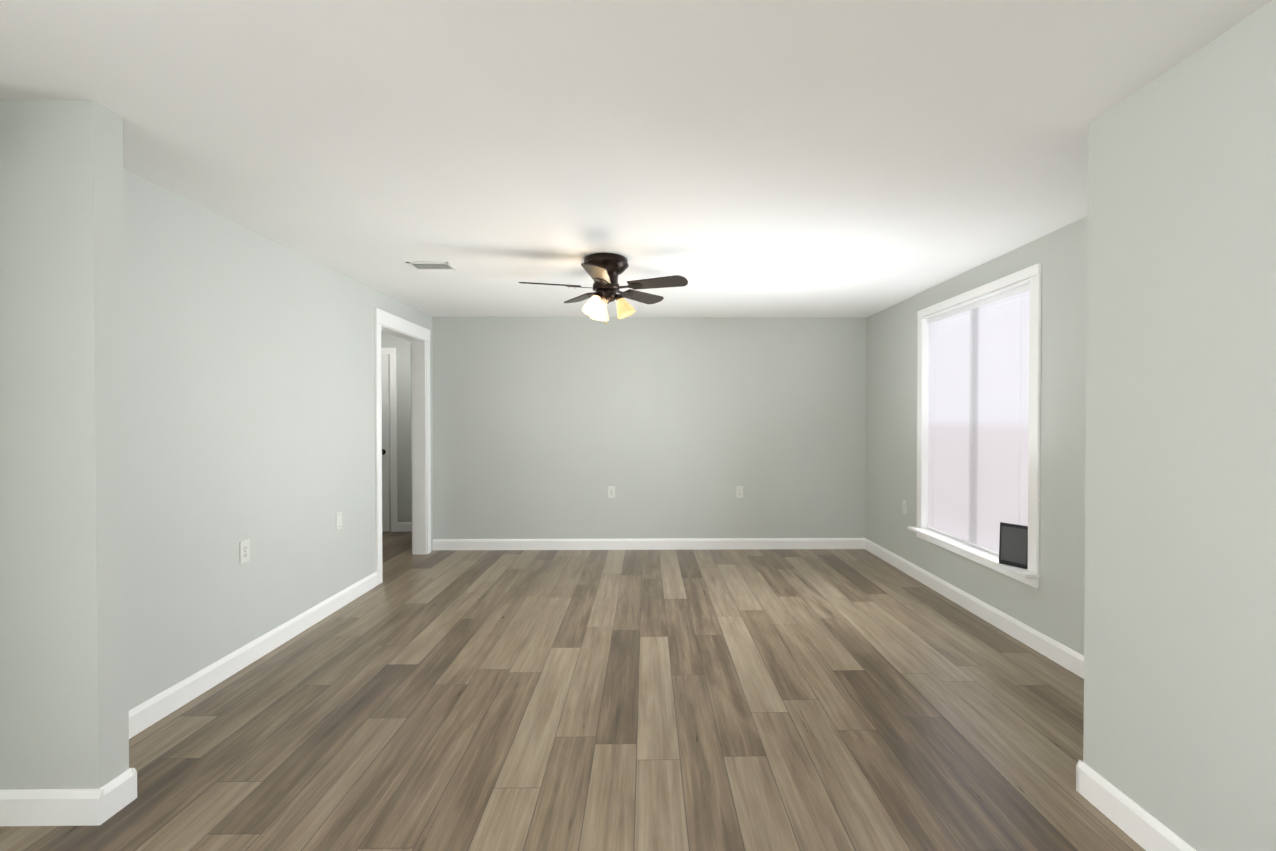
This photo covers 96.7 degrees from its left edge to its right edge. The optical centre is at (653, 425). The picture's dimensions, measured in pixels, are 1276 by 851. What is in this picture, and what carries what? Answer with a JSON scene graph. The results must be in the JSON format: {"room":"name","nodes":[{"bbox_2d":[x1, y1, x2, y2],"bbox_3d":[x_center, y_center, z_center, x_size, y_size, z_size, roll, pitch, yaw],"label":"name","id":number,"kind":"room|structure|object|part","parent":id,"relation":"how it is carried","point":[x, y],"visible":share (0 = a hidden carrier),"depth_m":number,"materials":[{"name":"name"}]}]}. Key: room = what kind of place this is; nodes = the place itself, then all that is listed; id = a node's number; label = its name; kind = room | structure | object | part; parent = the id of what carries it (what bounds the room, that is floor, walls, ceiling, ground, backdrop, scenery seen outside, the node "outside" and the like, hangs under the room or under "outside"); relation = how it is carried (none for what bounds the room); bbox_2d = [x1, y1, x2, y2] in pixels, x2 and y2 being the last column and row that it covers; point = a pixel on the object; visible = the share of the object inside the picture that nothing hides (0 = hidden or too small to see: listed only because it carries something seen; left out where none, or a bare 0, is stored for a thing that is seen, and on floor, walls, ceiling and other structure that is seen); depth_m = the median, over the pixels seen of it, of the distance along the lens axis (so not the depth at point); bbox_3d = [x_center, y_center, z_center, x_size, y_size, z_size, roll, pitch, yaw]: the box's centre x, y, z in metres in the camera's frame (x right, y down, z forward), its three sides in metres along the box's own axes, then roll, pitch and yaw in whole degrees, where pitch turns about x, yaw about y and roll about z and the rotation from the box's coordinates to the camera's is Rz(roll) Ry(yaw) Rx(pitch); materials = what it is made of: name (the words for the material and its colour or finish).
{"room":"empty living room","nodes":[
{"label":"empty living room","id":0,"kind":"room"},
{"bbox_2d":[0,99,128,789],"bbox_3d":[-2.009,0.141,-0.011,0.520,2.300,3.835,0,1,-1],"label":"wall","id":1,"kind":"structure","parent":0,"point":[64,714],"depth_m":1.80,"materials":[{"name":"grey paint"}]},
{"bbox_2d":[0,775,119,825],"bbox_3d":[-1.951,1.217,1.817,0.384,0.108,0.034,0,1,-1],"label":"baseboard","id":2,"kind":"structure","parent":1,"relation":"attached to","point":[29,807],"depth_m":1.80,"materials":[{"name":"white wood"}]},
{"bbox_2d":[120,768,136,809],"bbox_3d":[-1.922,1.216,1.913,0.324,0.108,0.039,0,1,-1],"label":"baseboard","id":3,"kind":"structure","parent":1,"relation":"attached to","point":[128,779],"depth_m":1.90,"materials":[{"name":"white wood"}]},
{"bbox_2d":[123,168,432,709],"bbox_3d":[-2.209,0.100,3.746,0.120,2.300,3.685,0,1,-1],"label":"wall","id":4,"kind":"structure","parent":0,"point":[250,382],"depth_m":2.88,"materials":[{"name":"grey paint"}]},
{"bbox_2d":[240,539,249,563],"bbox_3d":[-2.134,0.659,2.965,0.008,0.115,0.070,0,1,-1],"label":"electrical outlet","id":5,"kind":"object","parent":4,"relation":"attached to","point":[244,551],"visible":1,"depth_m":2.96,"materials":[{"name":"white plastic"}]},
{"bbox_2d":[129,572,377,738],"bbox_3d":[-2.134,1.203,3.164,0.014,0.108,2.496,0,1,-1],"label":"baseboard","id":6,"kind":"structure","parent":4,"relation":"attached to","point":[149,712],"depth_m":2.88,"materials":[{"name":"white wood"}]},
{"bbox_2d":[336,511,341,529],"bbox_3d":[-2.147,0.649,3.875,0.007,0.115,0.070,0,1,-1],"label":"electrical outlet","id":7,"kind":"object","parent":4,"relation":"attached to","point":[338,520],"visible":1,"depth_m":3.87,"materials":[{"name":"white plastic"}]},
{"bbox_2d":[374,308,430,584],"bbox_3d":[-2.224,0.161,4.944,0.162,2.153,1.100,0,1,-1],"label":"door frame","id":8,"kind":"structure","parent":4,"relation":"attached to","point":[417,336],"depth_m":5.40,"materials":[{"name":"white wood"}]},
{"bbox_2d":[381,331,411,531],"bbox_3d":[-3.401,0.086,5.038,2.470,2.300,3.170,0,1,-1],"label":"wall","id":9,"kind":"structure","parent":0,"point":[402,346],"depth_m":6.51,"materials":[{"name":"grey paint"}]},
{"bbox_2d":[381,354,389,530],"bbox_3d":[-3.419,0.200,6.437,0.810,2.018,0.110,0,1,-1],"label":"hall door","id":10,"kind":"structure","parent":9,"relation":"attached to","point":[385,372],"depth_m":6.46,"materials":[{"name":"white wood"}]},
{"bbox_2d":[381,348,397,531],"bbox_3d":[-3.420,0.166,6.493,0.968,2.109,0.021,0,1,-1],"label":"door frame","id":11,"kind":"structure","parent":9,"relation":"attached to","point":[392,352],"depth_m":6.49,"materials":[{"name":"white wood"}]},
{"bbox_2d":[0,532,1145,850],"bbox_3d":[-1.002,1.314,2.497,7.200,0.100,8.800,0,1,-1],"label":"floor","id":12,"kind":"structure","parent":0,"point":[650,700],"depth_m":2.40,"materials":[{"name":"brown wood"}]},
{"bbox_2d":[397,522,411,531],"bbox_3d":[-2.640,1.166,6.518,0.630,0.108,0.014,0,1,-1],"label":"baseboard","id":13,"kind":"structure","parent":12,"relation":"on","point":[401,526],"depth_m":6.51,"materials":[{"name":"white wood"}]},
{"bbox_2d":[0,0,1272,317],"bbox_3d":[-1.002,-1.086,2.471,7.200,0.100,8.800,0,1,-1],"label":"ceiling","id":14,"kind":"structure","parent":0,"point":[796,158],"depth_m":1.95,"materials":[{"name":"paint"}]},
{"bbox_2d":[406,262,456,269],"bbox_3d":[-1.448,-1.044,3.716,0.270,0.011,0.170,0,1,-1],"label":"ceiling vent","id":15,"kind":"object","parent":14,"relation":"in","point":[432,265],"visible":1,"depth_m":3.70,"materials":[{"name":"white metal"}]},
{"bbox_2d":[519,253,687,324],"bbox_3d":[-0.305,-0.835,3.530,1.025,0.424,1.001,0,1,-1],"label":"fan","id":16,"kind":"object","parent":14,"relation":"hanging from","point":[603,270],"visible":1,"depth_m":3.49,"materials":[{"name":"black metal"}]},
{"bbox_3d":[-0.272,-0.737,3.572,0.326,0.133,0.342,0,1,-1],"label":"lamp shade","id":17,"kind":"part","parent":16,"relation":"part of","materials":[{"name":"white glass"}]},
{"bbox_2d":[432,317,865,538],"bbox_3d":[0.011,0.079,5.678,4.610,2.300,0.120,0,1,-1],"label":"wall","id":18,"kind":"structure","parent":0,"point":[556,427],"depth_m":5.62,"materials":[{"name":"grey paint"}]},
{"bbox_2d":[608,486,614,497],"bbox_3d":[-0.413,0.660,5.614,0.070,0.115,0.008,0,1,-1],"label":"electrical outlet","id":19,"kind":"object","parent":18,"relation":"attached to","point":[611,491],"visible":1,"depth_m":5.61,"materials":[{"name":"white plastic"}]},
{"bbox_2d":[433,538,863,549],"bbox_3d":[-0.028,1.176,5.622,4.290,0.108,0.014,0,1,-1],"label":"baseboard","id":20,"kind":"structure","parent":18,"relation":"attached to","point":[667,543],"depth_m":5.62,"materials":[{"name":"white wood"}]},
{"bbox_2d":[736,486,742,497],"bbox_3d":[0.857,0.660,5.631,0.070,0.115,0.008,0,1,-1],"label":"electrical outlet","id":21,"kind":"object","parent":18,"relation":"attached to","point":[739,491],"visible":1,"depth_m":5.63,"materials":[{"name":"white plastic"}]},
{"bbox_2d":[865,216,1087,655],"bbox_3d":[2.241,0.100,3.802,0.200,2.300,3.690,0,1,-1],"label":"wall","id":22,"kind":"structure","parent":0,"point":[1052,606],"depth_m":3.18,"materials":[{"name":"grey paint"}]},
{"bbox_2d":[903,500,906,513],"bbox_3d":[2.124,0.689,4.792,0.008,0.115,0.070,0,1,-1],"label":"electrical outlet","id":23,"kind":"object","parent":22,"relation":"attached to","point":[904,506],"visible":1,"depth_m":4.78,"materials":[{"name":"white plastic"}]},
{"bbox_2d":[908,526,1039,577],"bbox_3d":[2.125,0.828,3.853,0.141,0.022,1.416,0,1,-1],"label":"window sill","id":24,"kind":"structure","parent":22,"relation":"attached to","point":[982,554],"depth_m":3.72,"materials":[{"name":"white wood"}]},
{"bbox_2d":[999,522,1027,568],"bbox_3d":[2.114,0.700,3.313,0.026,0.245,0.172,0,1,-31],"label":"tablet","id":25,"kind":"object","parent":24,"relation":"on","point":[1013,545],"visible":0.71,"depth_m":3.31,"materials":[{"name":"black"}]},
{"bbox_2d":[864,538,1083,678],"bbox_3d":[2.134,1.196,3.802,0.014,0.108,3.670,0,1,-1],"label":"baseboard","id":26,"kind":"structure","parent":22,"relation":"attached to","point":[1064,656],"depth_m":3.57,"materials":[{"name":"white wood"}]},
{"bbox_2d":[916,263,1041,587],"bbox_3d":[2.158,-0.003,3.845,0.075,1.806,1.400,0,1,-1],"label":"window","id":27,"kind":"structure","parent":22,"relation":"in","point":[1032,275],"depth_m":3.34,"materials":[{"name":"white wood"}]},
{"bbox_2d":[926,283,1029,555],"bbox_3d":[2.169,-0.007,3.845,0.036,1.640,1.238,0,1,-1],"label":"window blinds","id":28,"kind":"object","parent":27,"relation":"attached to","point":[978,415],"visible":0.73,"depth_m":3.77,"materials":[{"name":"white plastic"}]},
{"bbox_2d":[1083,0,1275,850],"bbox_3d":[1.950,0.141,0.038,0.880,2.300,3.830,0,1,-1],"label":"wall","id":29,"kind":"structure","parent":0,"point":[1179,739],"depth_m":1.58,"materials":[{"name":"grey paint"}]},
{"bbox_2d":[1076,760,1195,850],"bbox_3d":[1.483,1.220,1.614,0.014,0.108,0.717,0,1,-1],"label":"baseboard","id":30,"kind":"structure","parent":29,"relation":"attached to","point":[1106,798],"depth_m":1.77,"materials":[{"name":"white wood"}]}
]}

